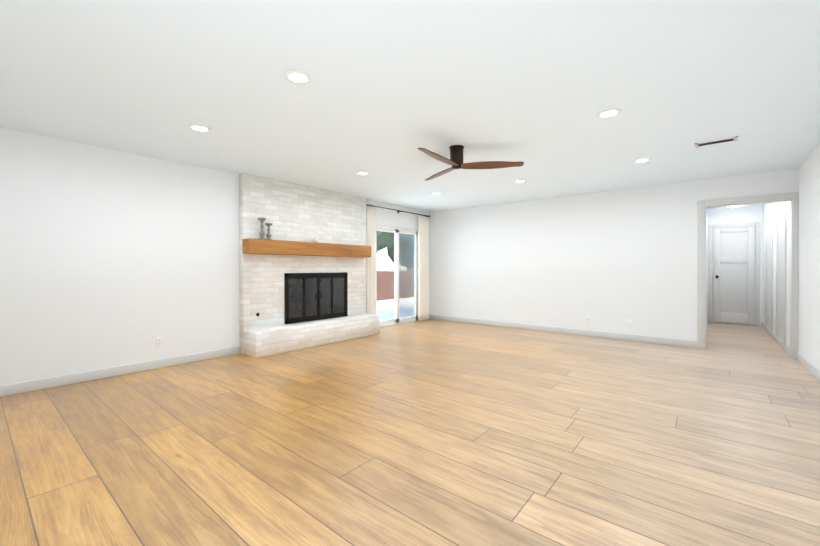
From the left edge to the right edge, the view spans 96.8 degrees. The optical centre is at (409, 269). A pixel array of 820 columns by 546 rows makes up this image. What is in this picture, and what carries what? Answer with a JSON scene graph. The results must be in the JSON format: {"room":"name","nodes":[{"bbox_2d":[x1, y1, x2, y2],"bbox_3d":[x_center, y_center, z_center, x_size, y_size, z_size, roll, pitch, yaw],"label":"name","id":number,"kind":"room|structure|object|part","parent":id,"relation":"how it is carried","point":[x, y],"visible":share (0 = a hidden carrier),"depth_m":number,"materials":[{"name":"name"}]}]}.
{"room":"living room","nodes":[
{"label":"living room","id":0,"kind":"room"},
{"bbox_2d":[0,127,429,385],"bbox_3d":[-1.949,-0.079,5.545,0.150,2.440,7.703,0,0,39],"label":"wall","id":1,"kind":"structure","parent":0,"point":[109,258],"depth_m":3.89,"materials":[{"name":"paint"}]},
{"bbox_2d":[0,346,239,396],"bbox_3d":[-3.270,1.099,3.812,0.014,0.100,2.980,0,0,39],"label":"baseboard","id":2,"kind":"structure","parent":1,"relation":"attached to","point":[29,386],"depth_m":3.87,"materials":[{"name":"paint"}]},
{"bbox_2d":[156,336,162,346],"bbox_3d":[-2.917,0.837,4.246,0.009,0.114,0.070,0,0,39],"label":"outlet","id":3,"kind":"object","parent":1,"relation":"attached to","point":[158,341],"visible":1,"depth_m":4.24,"materials":[{"name":"plastic"}]},
{"bbox_2d":[376,224,418,327],"bbox_3d":[-0.272,0.128,7.564,0.102,2.010,1.410,0,0,39],"label":"door","id":4,"kind":"structure","parent":1,"relation":"in","point":[396,231],"depth_m":7.55,"materials":[{"name":"white plastic"}]},
{"bbox_2d":[399,233,414,317],"bbox_3d":[-0.095,0.131,7.836,0.001,1.900,0.665,0,0,39],"label":"screen","id":5,"kind":"object","parent":4,"relation":"attached to","point":[403,265],"depth_m":7.86,"materials":[{"name":"white"}]},
{"bbox_2d":[366,204,429,320],"bbox_3d":[-0.213,-0.054,7.443,0.125,2.345,2.020,0,0,39],"label":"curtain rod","id":6,"kind":"object","parent":1,"relation":"attached to","point":[423,252],"visible":0.94,"depth_m":7.90,"materials":[{"name":"beige fabric"}]},
{"bbox_2d":[367,206,375,314],"bbox_3d":[-0.726,-0.022,6.786,0.082,2.285,0.242,0,0,39],"label":"curtain","id":7,"kind":"object","parent":6,"relation":"hanging from","point":[371,211],"depth_m":6.78,"materials":[{"name":"fabric"}]},
{"bbox_2d":[418,216,428,320],"bbox_3d":[0.291,-0.027,8.024,0.081,2.285,0.357,0,0,39],"label":"curtain","id":8,"kind":"object","parent":6,"relation":"hanging from","point":[423,222],"depth_m":8.04,"materials":[{"name":"fabric"}]},
{"bbox_2d":[239,173,378,357],"bbox_3d":[-1.434,-0.079,5.699,0.450,2.440,2.275,0,0,39],"label":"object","id":9,"kind":"structure","parent":0,"point":[294,212],"depth_m":5.36,"materials":[{"name":"white brick"}]},
{"bbox_2d":[242,238,370,257],"bbox_3d":[-1.465,-0.314,5.668,0.199,0.200,2.230,0,0,39],"label":"mantel beam","id":10,"kind":"structure","parent":9,"relation":"attached to","point":[267,246],"depth_m":5.35,"materials":[{"name":"brown wood"}]},
{"bbox_2d":[258,218,265,238],"bbox_3d":[-2.027,-0.560,4.984,0.110,0.296,0.110,0,0,39],"label":"candlestick","id":11,"kind":"object","parent":10,"relation":"on","point":[261,233],"visible":0.88,"depth_m":4.96,"materials":[{"name":"grey metal"}]},
{"bbox_2d":[265,223,272,239],"bbox_3d":[-1.963,-0.528,5.054,0.107,0.232,0.107,0,0,39],"label":"candlestick","id":12,"kind":"object","parent":10,"relation":"on","point":[268,235],"visible":0.92,"depth_m":5.03,"materials":[{"name":"grey metal"}]},
{"bbox_2d":[284,272,347,323],"bbox_3d":[-1.456,0.425,5.804,0.045,0.750,1.185,0,0,39],"label":"firebox","id":13,"kind":"object","parent":9,"relation":"in","point":[313,296],"visible":1,"depth_m":5.75,"materials":[{"name":"black metal"}]},
{"bbox_3d":[-1.466,0.425,5.812,0.016,0.640,1.075,0,0,39],"label":"glass","id":14,"kind":"part","parent":13,"relation":"part of","materials":[{"name":"black glass"}]},
{"bbox_2d":[0,319,819,545],"bbox_3d":[1.442,1.194,4.964,6.136,0.100,11.100,0,0,39],"label":"floor","id":15,"kind":"structure","parent":0,"point":[431,432],"depth_m":2.36,"materials":[{"name":"brown wood"}]},
{"bbox_2d":[0,0,819,211],"bbox_3d":[1.442,-1.356,4.953,6.136,0.120,11.100,0,0,39],"label":"ceiling","id":16,"kind":"structure","parent":0,"point":[536,87],"depth_m":2.58,"materials":[{"name":"paint"}]},
{"bbox_2d":[188,124,210,131],"bbox_3d":[-1.912,-1.284,3.308,0.180,0.009,0.180,0,0,39],"label":"recessed light","id":17,"kind":"object","parent":16,"relation":"in","point":[199,128],"visible":1,"depth_m":3.30,"materials":[{"name":"white plastic"}]},
{"bbox_2d":[284,70,311,83],"bbox_3d":[-0.746,-1.280,2.428,0.180,0.009,0.180,0,0,39],"label":"recessed light","id":18,"kind":"object","parent":16,"relation":"in","point":[297,77],"visible":1,"depth_m":2.42,"materials":[{"name":"white plastic"}]},
{"bbox_2d":[356,171,368,174],"bbox_3d":[-0.640,-1.291,4.889,0.180,0.009,0.180,0,0,39],"label":"recessed light","id":19,"kind":"object","parent":16,"relation":"in","point":[362,173],"visible":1,"depth_m":4.89,"materials":[{"name":"white plastic"}]},
{"bbox_2d":[418,145,523,180],"bbox_3d":[0.388,-1.179,3.747,1.211,0.224,1.099,0,0,39],"label":"ceiling fan","id":20,"kind":"object","parent":16,"relation":"hanging from","point":[455,160],"visible":1,"depth_m":3.78,"materials":[{"name":"brown wood"}]},
{"bbox_3d":[0.281,-1.092,3.540,0.152,0.012,0.642,16,9,32],"label":"blade","id":21,"kind":"part","parent":20,"relation":"part of","materials":[{"name":"brown wood"}]},
{"bbox_3d":[0.337,-1.095,4.180,0.152,0.012,0.642,-15,7,-26],"label":"blade","id":22,"kind":"part","parent":20,"relation":"part of","materials":[{"name":"brown wood"}]},
{"bbox_3d":[0.863,-1.093,3.811,0.642,0.012,0.152,0,-13,3],"label":"blade","id":23,"kind":"part","parent":20,"relation":"part of","materials":[{"name":"brown wood"}]},
{"bbox_2d":[514,179,526,182],"bbox_3d":[1.610,-1.293,5.320,0.180,0.009,0.180,0,0,39],"label":"recessed light","id":24,"kind":"object","parent":16,"relation":"in","point":[520,181],"visible":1,"depth_m":5.32,"materials":[{"name":"white plastic"}]},
{"bbox_2d":[596,109,620,117],"bbox_3d":[1.635,-1.282,2.995,0.180,0.009,0.180,0,0,39],"label":"recessed light","id":25,"kind":"object","parent":16,"relation":"in","point":[608,113],"visible":1,"depth_m":2.99,"materials":[{"name":"white plastic"}]},
{"bbox_2d":[633,158,650,162],"bbox_3d":[2.743,-1.288,4.305,0.180,0.009,0.180,0,0,39],"label":"recessed light","id":26,"kind":"object","parent":16,"relation":"in","point":[641,160],"visible":0.98,"depth_m":4.30,"materials":[{"name":"white plastic"}]},
{"bbox_2d":[695,136,737,147],"bbox_3d":[3.082,-1.284,3.671,0.330,0.014,0.140,0,0,39],"label":"ceiling vent","id":27,"kind":"object","parent":16,"relation":"in","point":[718,141],"visible":0.96,"depth_m":3.65,"materials":[{"name":"white plastic"}]},
{"bbox_2d":[430,169,793,340],"bbox_3d":[2.733,-0.083,6.567,5.790,2.440,0.120,0,0,39],"label":"wall","id":28,"kind":"structure","parent":0,"point":[608,261],"depth_m":6.25,"materials":[{"name":"paint"}]},
{"bbox_2d":[432,315,696,347],"bbox_3d":[2.317,1.086,6.827,4.823,0.100,0.014,0,0,39],"label":"baseboard","id":29,"kind":"structure","parent":28,"relation":"attached to","point":[657,340],"depth_m":6.30,"materials":[{"name":"paint"}]},
{"bbox_2d":[697,192,798,358],"bbox_3d":[4.612,0.074,5.020,1.012,2.140,0.148,0,0,39],"label":"trim","id":30,"kind":"structure","parent":28,"relation":"attached to","point":[791,197],"depth_m":4.90,"materials":[{"name":"paint"}]},
{"bbox_2d":[706,205,762,325],"bbox_3d":[6.795,-0.088,7.647,0.882,2.440,0.150,0,0,39],"label":"wall","id":31,"kind":"structure","parent":0,"point":[742,214],"depth_m":7.54,"materials":[{"name":"paint"}]},
{"bbox_2d":[713,226,754,324],"bbox_3d":[6.711,0.117,7.546,0.650,2.008,0.107,0,0,39],"label":"hall door","id":32,"kind":"structure","parent":31,"relation":"in","point":[733,275],"depth_m":7.56,"materials":[{"name":"paint"}]},
{"bbox_2d":[709,222,759,325],"bbox_3d":[6.741,0.085,7.583,0.800,2.095,0.018,0,0,39],"label":"door frame","id":33,"kind":"structure","parent":31,"relation":"attached to","point":[757,272],"depth_m":7.39,"materials":[{"name":"paint"}]},
{"bbox_2d":[763,145,819,371],"bbox_3d":[3.737,-0.068,3.074,0.196,2.440,11.100,0,0,39],"label":"wall","id":34,"kind":"structure","parent":0,"point":[807,180],"depth_m":4.28,"materials":[{"name":"paint"}]},
{"bbox_2d":[765,213,772,336],"bbox_3d":[6.389,0.090,6.473,0.018,2.095,0.870,0,0,39],"label":"door frame","id":35,"kind":"structure","parent":34,"relation":"attached to","point":[769,217],"depth_m":6.18,"materials":[{"name":"paint"}]},
{"bbox_2d":[767,219,770,328],"bbox_3d":[6.394,0.122,6.470,0.006,2.007,0.718,0,0,39],"label":"door","id":36,"kind":"structure","parent":34,"relation":"attached to","point":[769,273],"depth_m":6.48,"materials":[{"name":"paint"}]},
{"bbox_2d":[762,321,789,355],"bbox_3d":[6.043,1.089,6.053,0.014,0.100,3.277,0,0,39],"label":"baseboard","id":37,"kind":"structure","parent":34,"relation":"attached to","point":[779,341],"depth_m":5.64,"materials":[{"name":"paint"}]},
{"bbox_2d":[777,209,783,340],"bbox_3d":[5.537,0.127,5.426,0.006,2.007,0.718,0,0,39],"label":"door","id":38,"kind":"structure","parent":34,"relation":"attached to","point":[780,311],"depth_m":5.46,"materials":[{"name":"paint"}]},
{"bbox_2d":[776,202,786,350],"bbox_3d":[5.532,0.095,5.430,0.018,2.095,0.870,0,0,39],"label":"door frame","id":39,"kind":"structure","parent":34,"relation":"attached to","point":[782,207],"depth_m":5.12,"materials":[{"name":"paint"}]},
{"bbox_2d":[797,351,819,382],"bbox_3d":[2.614,1.108,1.804,0.014,0.100,7.403,0,0,39],"label":"baseboard","id":40,"kind":"structure","parent":34,"relation":"attached to","point":[800,358],"depth_m":4.07,"materials":[{"name":"paint"}]},
{"bbox_3d":[5.368,-0.084,6.699,0.120,2.440,3.427,0,0,39],"label":"wall","id":41,"kind":"structure","parent":0,"visible":0},
{"bbox_2d":[706,216,706,332],"bbox_3d":[5.563,0.088,6.828,0.018,2.095,0.870,0,0,39],"label":"door frame","id":42,"kind":"structure","parent":41,"relation":"attached to","point":[706,273],"depth_m":6.49,"materials":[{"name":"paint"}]},
{"label":"outside","id":43,"kind":"structure","parent":0,"visible":0},
{"bbox_2d":[377,299,393,320],"bbox_3d":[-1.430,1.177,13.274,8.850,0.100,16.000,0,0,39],"label":"ground","id":44,"kind":"structure","parent":43,"point":[385,309],"depth_m":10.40,"materials":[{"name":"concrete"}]},
{"bbox_2d":[377,271,393,300],"bbox_3d":[-0.755,0.585,13.739,0.100,1.080,13.579,0,0,39],"label":"fence","id":45,"kind":"object","parent":44,"relation":"on","point":[387,286],"depth_m":13.47,"materials":[{"name":"brown wood"}]},
{"bbox_2d":[377,231,393,262],"bbox_3d":[-1.694,-1.033,16.205,4.808,4.295,10.171,0,0,39],"label":"tree","id":46,"kind":"object","parent":44,"relation":"on","point":[381,246],"depth_m":14.09,"materials":[{"name":"green plant"}]},
{"bbox_3d":[-2.062,-1.380,14.584,3.321,2.984,2.762,0,0,39],"label":"crown","id":47,"kind":"part","parent":46,"relation":"part of","materials":[{"name":"green plant"}]},
{"bbox_3d":[-0.372,-1.768,19.508,2.654,2.854,3.382,0,0,39],"label":"crown","id":48,"kind":"part","parent":46,"relation":"part of","materials":[{"name":"green plant"}]}
]}

